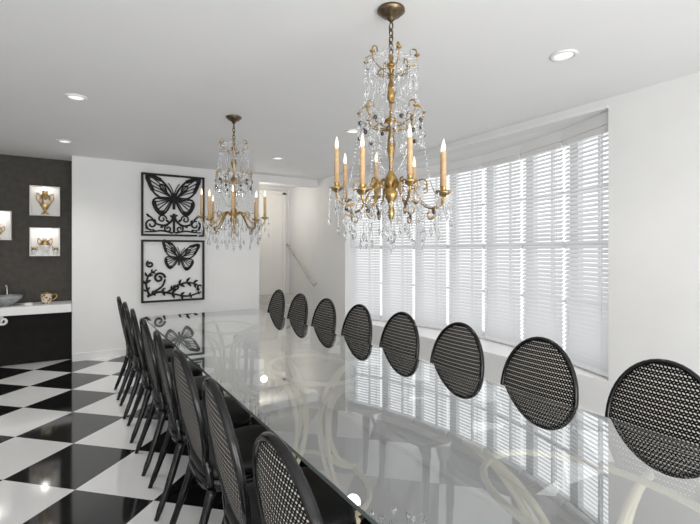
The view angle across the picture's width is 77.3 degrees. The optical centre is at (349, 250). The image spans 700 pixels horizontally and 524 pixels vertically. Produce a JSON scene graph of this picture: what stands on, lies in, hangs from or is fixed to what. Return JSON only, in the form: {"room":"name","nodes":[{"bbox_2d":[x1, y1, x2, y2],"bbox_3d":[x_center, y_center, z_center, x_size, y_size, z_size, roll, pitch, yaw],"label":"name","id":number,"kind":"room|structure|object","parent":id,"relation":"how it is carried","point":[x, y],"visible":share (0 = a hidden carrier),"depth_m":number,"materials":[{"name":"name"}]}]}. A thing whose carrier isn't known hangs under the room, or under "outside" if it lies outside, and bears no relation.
{"room":"dining room","nodes":[
{"label":"dining room","id":0,"kind":"room"},
{"bbox_2d":[0,154,71,302],"bbox_3d":[-5.013,0.100,5.425,2.644,2.700,0.150,0,0,-33],"label":"wall","id":1,"kind":"structure","parent":0,"point":[26,275],"depth_m":5.83,"materials":[{"name":"black paint"}]},
{"bbox_2d":[0,211,11,239],"bbox_3d":[-4.510,-0.328,5.599,0.292,0.373,0.099,0,0,-33],"label":"display box","id":2,"kind":"object","parent":1,"relation":"attached to","point":[5,216],"visible":1,"depth_m":5.67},
{"bbox_2d":[29,185,59,216],"bbox_3d":[-4.088,-0.668,5.872,0.332,0.392,0.099,0,0,-33],"label":"display box","id":3,"kind":"object","parent":1,"relation":"attached to","point":[35,209],"visible":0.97,"depth_m":5.88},
{"bbox_2d":[36,190,53,214],"bbox_3d":[-4.083,-0.648,5.865,0.203,0.325,0.070,0,0,-33],"label":"urn","id":4,"kind":"object","parent":3,"relation":"in","point":[44,201],"visible":1,"depth_m":5.85,"materials":[{"name":"gold metal"}]},
{"bbox_2d":[29,227,59,255],"bbox_3d":[-4.088,-0.121,5.872,0.332,0.378,0.099,0,0,-33],"label":"display box","id":5,"kind":"object","parent":1,"relation":"attached to","point":[35,233],"visible":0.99,"depth_m":5.88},
{"bbox_2d":[31,246,37,254],"bbox_3d":[-4.184,-0.004,5.800,0.061,0.116,0.065,0,0,14],"label":"vase","id":6,"kind":"object","parent":5,"relation":"in","point":[34,250],"visible":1,"depth_m":5.79,"materials":[{"name":"white ceramic"}]},
{"bbox_2d":[37,238,52,254],"bbox_3d":[-4.083,-0.061,5.865,0.174,0.232,0.076,0,0,-33],"label":"urn","id":7,"kind":"object","parent":5,"relation":"in","point":[44,245],"visible":1,"depth_m":5.85,"materials":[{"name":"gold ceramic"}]},
{"bbox_2d":[52,247,57,254],"bbox_3d":[-3.983,-0.004,5.930,0.061,0.116,0.065,0,0,14],"label":"vase","id":8,"kind":"object","parent":5,"relation":"in","point":[55,250],"visible":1,"depth_m":5.91,"materials":[{"name":"white ceramic"}]},
{"bbox_2d":[72,156,258,361],"bbox_3d":[-2.886,0.100,6.943,2.576,2.700,1.200,0,0,-33],"label":"wall","id":9,"kind":"structure","parent":0,"point":[106,193],"depth_m":6.07,"materials":[{"name":"paint"}]},
{"bbox_2d":[73,347,175,361],"bbox_3d":[-2.550,1.400,6.435,2.560,0.100,0.018,0,0,-33],"label":"baseboard","id":10,"kind":"structure","parent":9,"relation":"attached to","point":[116,352],"depth_m":5.89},
{"bbox_2d":[141,239,204,302],"bbox_3d":[-2.574,0.283,6.403,0.871,0.904,0.044,0,0,-33],"label":"wall art","id":11,"kind":"object","parent":9,"relation":"attached to","point":[171,270],"visible":1,"depth_m":6.39,"materials":[{"name":"black metal"}]},
{"bbox_2d":[141,172,204,236],"bbox_3d":[-2.574,-0.662,6.402,0.871,0.895,0.044,0,0,-33],"label":"wall art","id":12,"kind":"object","parent":9,"relation":"attached to","point":[170,204],"visible":0.99,"depth_m":6.38,"materials":[{"name":"black metal"}]},
{"bbox_2d":[0,356,371,523],"bbox_3d":[-1.036,1.500,2.663,6.640,0.100,10.800,0,0,-33],"label":"floor","id":13,"kind":"structure","parent":0,"point":[67,456],"depth_m":3.15,"materials":[{"name":"tile"}]},
{"bbox_2d":[0,312,71,365],"bbox_3d":[-4.683,1.120,5.426,2.080,0.660,0.195,0,0,-33],"label":"vanity cabinet","id":14,"kind":"object","parent":13,"relation":"on","point":[33,338],"visible":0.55,"depth_m":5.69,"materials":[{"name":"black wood"}]},
{"bbox_2d":[0,300,71,315],"bbox_3d":[-4.607,0.736,5.299,2.090,0.102,0.498,0,0,-33],"label":"countertop","id":15,"kind":"structure","parent":14,"relation":"on","point":[55,306],"depth_m":5.49,"materials":[{"name":"white stone"}]},
{"bbox_2d":[0,316,7,325],"bbox_3d":[-4.199,0.841,5.289,0.108,0.124,0.020,0,0,-33],"label":"bracket","id":16,"kind":"object","parent":15,"relation":"attached to","point":[1,317],"visible":1,"depth_m":5.29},
{"bbox_2d":[0,294,22,305],"bbox_3d":[-4.306,0.622,5.470,0.370,0.125,0.370,0,0,-33],"label":"vessel sink","id":17,"kind":"object","parent":15,"relation":"in","point":[10,299],"visible":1,"depth_m":5.41,"materials":[{"name":"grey glass"}]},
{"bbox_2d":[23,302,32,305],"bbox_3d":[-4.051,0.667,5.515,0.100,0.034,0.100,0,0,-33],"label":"soap dish","id":18,"kind":"object","parent":15,"relation":"on","point":[28,303],"visible":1,"depth_m":5.48,"materials":[{"name":"white ceramic"}]},
{"bbox_2d":[40,292,57,303],"bbox_3d":[-3.917,0.612,5.674,0.170,0.144,0.138,0,0,1],"label":"cup","id":19,"kind":"object","parent":15,"relation":"on","point":[46,297],"visible":1,"depth_m":5.64,"materials":[{"name":"beige ceramic"}]},
{"bbox_2d":[114,296,174,399],"bbox_3d":[-2.133,0.956,4.558,0.552,0.998,0.450,0,0,-32],"label":"dining chair","id":20,"kind":"object","parent":13,"relation":"on","point":[129,355],"visible":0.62,"depth_m":4.35,"materials":[{"name":"black paint"}]},
{"bbox_2d":[119,302,186,418],"bbox_3d":[-1.825,0.956,4.080,0.552,0.998,0.450,0,0,-32],"label":"dining chair","id":21,"kind":"object","parent":13,"relation":"on","point":[137,367],"visible":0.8,"depth_m":3.86,"materials":[{"name":"black paint"}]},
{"bbox_2d":[127,308,202,442],"bbox_3d":[-1.519,0.956,3.604,0.552,0.998,0.450,0,0,-30],"label":"dining chair","id":22,"kind":"object","parent":13,"relation":"on","point":[146,383],"visible":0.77,"depth_m":3.38,"materials":[{"name":"black paint"}]},
{"bbox_2d":[135,318,223,476],"bbox_3d":[-1.210,0.956,3.125,0.552,0.998,0.450,0,0,-32],"label":"dining chair","id":23,"kind":"object","parent":13,"relation":"on","point":[159,402],"visible":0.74,"depth_m":2.92,"materials":[{"name":"black paint"}]},
{"bbox_2d":[148,330,250,521],"bbox_3d":[-0.904,0.956,2.649,0.552,0.998,0.450,0,0,-29],"label":"dining chair","id":24,"kind":"object","parent":13,"relation":"on","point":[239,416],"visible":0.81,"depth_m":2.46,"materials":[{"name":"black paint"}]},
{"bbox_2d":[169,349,267,523],"bbox_3d":[-0.595,0.956,2.169,0.552,0.998,0.450,0,0,-33],"label":"dining chair","id":25,"kind":"object","parent":13,"relation":"on","point":[201,465],"visible":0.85,"depth_m":2.01,"materials":[{"name":"black paint"}]},
{"bbox_2d":[267,289,284,317],"bbox_3d":[-1.047,0.956,5.092,0.552,0.998,0.450,0,0,-33],"label":"dining chair","id":26,"kind":"object","parent":13,"relation":"on","point":[276,306],"visible":0.31,"depth_m":5.17,"materials":[{"name":"black wicker"}]},
{"bbox_2d":[202,377,355,523],"bbox_3d":[-0.289,0.956,1.693,0.552,0.998,0.450,0,0,-30],"label":"dining chair","id":27,"kind":"object","parent":13,"relation":"on","point":[240,506],"visible":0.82,"depth_m":1.58,"materials":[{"name":"black wicker"}]},
{"bbox_2d":[259,294,310,325],"bbox_3d":[-1.392,1.150,8.011,1.083,0.600,1.018,0,0,-33],"label":"staircase","id":28,"kind":"structure","parent":13,"relation":"on","point":[264,300],"depth_m":8.14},
{"bbox_2d":[253,431,323,523],"bbox_3d":[0.020,0.956,1.214,0.552,0.998,0.450,0,0,-33],"label":"dining chair","id":29,"kind":"object","parent":13,"relation":"on","point":[284,495],"visible":1,"depth_m":1.07,"materials":[{"name":"black wicker"}]},
{"bbox_2d":[287,293,307,324],"bbox_3d":[-0.736,0.956,4.609,0.552,0.998,0.450,0,0,-33],"label":"dining chair","id":30,"kind":"object","parent":13,"relation":"on","point":[298,309],"visible":0.34,"depth_m":4.69,"materials":[{"name":"black wicker"}]},
{"bbox_2d":[311,298,335,332],"bbox_3d":[-0.425,0.956,4.127,0.552,0.998,0.450,0,0,-33],"label":"dining chair","id":31,"kind":"object","parent":13,"relation":"on","point":[324,316],"visible":0.2,"depth_m":4.21,"materials":[{"name":"black wicker"}]},
{"bbox_2d":[341,304,371,343],"bbox_3d":[-0.115,0.956,3.644,0.552,0.998,0.450,0,0,-33],"label":"dining chair","id":32,"kind":"object","parent":13,"relation":"on","point":[357,325],"visible":0.25,"depth_m":3.73,"materials":[{"name":"black wicker"}]},
{"bbox_2d":[379,312,419,358],"bbox_3d":[0.196,0.956,3.161,0.552,0.998,0.450,0,0,-33],"label":"dining chair","id":33,"kind":"object","parent":13,"relation":"on","point":[400,334],"visible":0.29,"depth_m":3.25,"materials":[{"name":"black wicker"}]},
{"bbox_2d":[143,309,699,523],"bbox_3d":[-0.230,1.075,2.736,1.235,0.750,5.350,0,0,-33],"label":"dining table","id":34,"kind":"object","parent":13,"relation":"on","point":[402,439],"visible":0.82,"depth_m":1.67,"materials":[{"name":"clear glass"}]},
{"bbox_2d":[430,322,484,378],"bbox_3d":[0.507,0.956,2.679,0.552,0.998,0.450,0,0,-33],"label":"dining chair","id":35,"kind":"object","parent":13,"relation":"on","point":[457,347],"visible":0.26,"depth_m":2.77,"materials":[{"name":"black wicker"}]},
{"bbox_2d":[500,337,578,407],"bbox_3d":[0.817,0.956,2.196,0.552,0.998,0.450,0,0,-33],"label":"dining chair","id":36,"kind":"object","parent":13,"relation":"on","point":[538,366],"visible":0.33,"depth_m":2.28,"materials":[{"name":"black wicker"}]},
{"bbox_2d":[605,359,699,445],"bbox_3d":[1.128,0.956,1.714,0.552,0.998,0.450,0,0,-33],"label":"dining chair","id":37,"kind":"object","parent":13,"relation":"on","point":[661,396],"visible":0.4,"depth_m":1.83,"materials":[{"name":"black wicker"}]},
{"bbox_2d":[259,186,288,293],"bbox_3d":[-1.724,0.100,8.524,1.090,2.700,0.200,0,0,-33],"label":"door frame","id":38,"kind":"structure","parent":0,"point":[286,190],"depth_m":8.71,"materials":[{"name":"paint"}]},
{"bbox_2d":[259,190,285,294],"bbox_3d":[-1.671,-0.162,8.358,0.980,2.017,0.126,0,0,-33],"label":"door","id":39,"kind":"structure","parent":38,"relation":"in","point":[272,250],"depth_m":8.49,"materials":[{"name":"paint"}]},
{"bbox_2d":[259,174,317,187],"bbox_3d":[-1.063,-1.190,7.498,1.090,0.120,0.160,0,0,-33],"label":"lintel","id":40,"kind":"object","parent":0,"point":[264,179],"visible":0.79,"depth_m":7.44,"materials":[{"name":"paint"}]},
{"bbox_2d":[0,0,699,187],"bbox_3d":[-1.036,-1.300,2.663,6.640,0.100,10.800,0,0,-33],"label":"ceiling","id":41,"kind":"structure","parent":0,"point":[160,80],"depth_m":3.03,"materials":[{"name":"paint"}]},
{"bbox_2d":[56,139,72,143],"bbox_3d":[-3.241,-1.244,4.978,0.168,0.012,0.168,0,0,-33],"label":"recessed light","id":42,"kind":"object","parent":41,"relation":"in","point":[57,140],"visible":1,"depth_m":4.97,"materials":[{"name":"white"}]},
{"bbox_2d":[64,93,87,100],"bbox_3d":[-2.222,-1.244,3.553,0.168,0.012,0.168,0,0,-33],"label":"recessed light","id":43,"kind":"object","parent":41,"relation":"in","point":[76,97],"visible":1,"depth_m":3.54,"materials":[{"name":"white"}]},
{"bbox_2d":[196,115,269,251],"bbox_3d":[-1.083,-0.618,4.084,0.639,1.265,0.635,0,0,-43],"label":"chandelier","id":44,"kind":"object","parent":41,"relation":"hanging from","point":[233,213],"visible":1,"depth_m":4.03,"materials":[{"name":"gold metal"}]},
{"bbox_2d":[272,157,283,159],"bbox_3d":[-0.969,-1.244,5.888,0.168,0.012,0.168,0,0,-33],"label":"recessed light","id":45,"kind":"object","parent":41,"relation":"in","point":[274,158],"visible":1,"depth_m":5.89,"materials":[{"name":"white"}]},
{"bbox_2d":[345,129,357,133],"bbox_3d":[0.030,-1.244,4.562,0.168,0.012,0.168,0,0,-33],"label":"recessed light","id":46,"kind":"object","parent":41,"relation":"in","point":[349,131],"visible":0.86,"depth_m":4.56,"materials":[{"name":"white"}]},
{"bbox_2d":[328,2,453,252],"bbox_3d":[0.212,-0.618,2.266,0.639,1.265,0.635,0,0,-41],"label":"chandelier","id":47,"kind":"object","parent":41,"relation":"hanging from","point":[390,11],"visible":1,"depth_m":2.21,"materials":[{"name":"brown metal"}]},
{"bbox_2d":[549,49,578,61],"bbox_3d":[1.363,-1.244,2.793,0.168,0.012,0.168,0,0,-33],"label":"recessed light","id":48,"kind":"object","parent":41,"relation":"in","point":[566,54],"visible":1,"depth_m":2.79,"materials":[{"name":"white"}]},
{"bbox_2d":[289,72,699,414],"bbox_3d":[1.671,0.100,4.406,0.160,2.700,10.800,0,0,-33],"label":"wall","id":49,"kind":"structure","parent":0,"point":[654,130],"depth_m":3.42,"materials":[{"name":"paint"}]},
{"bbox_2d":[286,244,316,286],"bbox_3d":[-0.916,0.243,8.193,0.089,0.775,1.160,0,0,-33],"label":"handrail","id":50,"kind":"object","parent":49,"relation":"attached to","point":[308,277],"visible":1,"depth_m":8.10,"materials":[{"name":"metal"}]},
{"bbox_2d":[354,188,384,318],"bbox_3d":[0.312,-0.050,6.952,0.613,2.230,0.060,0,0,35],"label":"window","id":51,"kind":"structure","parent":49,"relation":"in","point":[354,188],"depth_m":6.94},
{"bbox_2d":[349,183,380,319],"bbox_3d":[0.228,0.000,6.833,0.567,2.110,0.073,0,0,35],"label":"window blind","id":52,"kind":"object","parent":51,"relation":"attached to","point":[376,248],"visible":0.74,"depth_m":6.83,"materials":[{"name":"white plastic"}]},
{"bbox_2d":[385,183,418,319],"bbox_3d":[0.789,-0.050,6.569,0.613,2.230,0.060,0,0,43],"label":"window","id":53,"kind":"structure","parent":49,"relation":"in","point":[418,183],"depth_m":6.56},
{"bbox_2d":[381,178,412,320],"bbox_3d":[0.690,0.000,6.461,0.567,2.110,0.073,0,0,43],"label":"window blind","id":54,"kind":"object","parent":53,"relation":"attached to","point":[406,247],"visible":0.52,"depth_m":6.46,"materials":[{"name":"white plastic"}]},
{"bbox_2d":[419,175,452,325],"bbox_3d":[1.212,-0.050,6.127,0.060,2.230,0.613,0,0,-40],"label":"window","id":55,"kind":"structure","parent":49,"relation":"in","point":[447,246],"depth_m":6.12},
{"bbox_2d":[414,172,447,329],"bbox_3d":[1.100,0.000,6.033,0.073,2.110,0.567,0,0,-40],"label":"window blind","id":56,"kind":"object","parent":55,"relation":"attached to","point":[421,267],"visible":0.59,"depth_m":6.03,"materials":[{"name":"white plastic"}]},
{"bbox_2d":[335,333,604,416],"bbox_3d":[1.975,1.400,3.769,0.018,0.100,9.400,0,0,-33],"label":"baseboard","id":57,"kind":"structure","parent":49,"relation":"attached to","point":[335,333],"depth_m":4.47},
{"bbox_2d":[453,168,489,335],"bbox_3d":[1.576,-0.050,5.635,0.060,2.230,0.613,0,0,-33],"label":"window","id":58,"kind":"structure","parent":49,"relation":"in","point":[483,246],"depth_m":5.63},
{"bbox_2d":[447,164,483,337],"bbox_3d":[1.453,0.000,5.556,0.073,2.110,0.567,0,0,-33],"label":"window blind","id":59,"kind":"object","parent":58,"relation":"attached to","point":[455,259],"visible":0.87,"depth_m":5.53,"materials":[{"name":"white plastic"}]},
{"bbox_2d":[366,121,580,175],"bbox_3d":[1.397,-1.195,5.520,0.584,0.060,4.221,0,0,-33],"label":"soffit","id":60,"kind":"structure","parent":49,"relation":"attached to","point":[489,148],"depth_m":5.03,"materials":[{"name":"paint"}]},
{"bbox_2d":[347,105,607,176],"bbox_3d":[1.009,-1.179,5.270,0.016,0.024,4.040,0,0,-33],"label":"trim","id":61,"kind":"structure","parent":49,"relation":"attached to","point":[605,106],"depth_m":4.36,"materials":[{"name":"white paint"}]},
{"bbox_2d":[348,111,607,184],"bbox_3d":[1.278,-1.111,5.444,0.527,0.107,4.073,0,0,-33],"label":"fascia","id":62,"kind":"object","parent":49,"relation":"attached to","point":[599,120],"visible":0.61,"depth_m":4.79,"materials":[{"name":"paint"}]},
{"bbox_2d":[372,320,607,385],"bbox_3d":[1.329,1.085,5.476,0.745,0.039,4.221,0,0,-33],"label":"window sill","id":63,"kind":"structure","parent":49,"relation":"attached to","point":[494,349],"depth_m":4.79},
{"bbox_2d":[490,158,529,341],"bbox_3d":[1.873,-0.050,5.100,0.060,2.230,0.613,0,0,-25],"label":"window","id":64,"kind":"structure","parent":49,"relation":"in","point":[521,245],"depth_m":5.10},
{"bbox_2d":[483,154,522,346],"bbox_3d":[1.741,0.000,5.038,0.073,2.110,0.567,0,0,-25],"label":"window blind","id":65,"kind":"object","parent":64,"relation":"attached to","point":[503,333],"visible":0.93,"depth_m":5.03,"materials":[{"name":"white plastic"}]},
{"bbox_2d":[530,145,573,351],"bbox_3d":[2.100,-0.050,4.532,0.060,2.230,0.613,0,0,-18],"label":"window","id":66,"kind":"structure","parent":49,"relation":"in","point":[563,243],"depth_m":4.53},
{"bbox_2d":[521,141,565,347],"bbox_3d":[1.961,0.000,4.487,0.073,2.110,0.567,0,0,-18],"label":"window blind","id":67,"kind":"object","parent":66,"relation":"attached to","point":[549,328],"visible":0.85,"depth_m":4.47,"materials":[{"name":"white plastic"}]},
{"bbox_2d":[574,133,607,319],"bbox_3d":[2.252,-0.050,3.940,0.060,2.230,0.613,0,0,-11],"label":"window","id":68,"kind":"structure","parent":49,"relation":"in","point":[606,133],"depth_m":4.18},
{"bbox_2d":[563,124,607,377],"bbox_3d":[2.109,0.000,3.913,0.073,2.110,0.567,0,0,-11],"label":"window blind","id":69,"kind":"object","parent":68,"relation":"attached to","point":[586,345],"visible":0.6,"depth_m":3.89,"materials":[{"name":"white plastic"}]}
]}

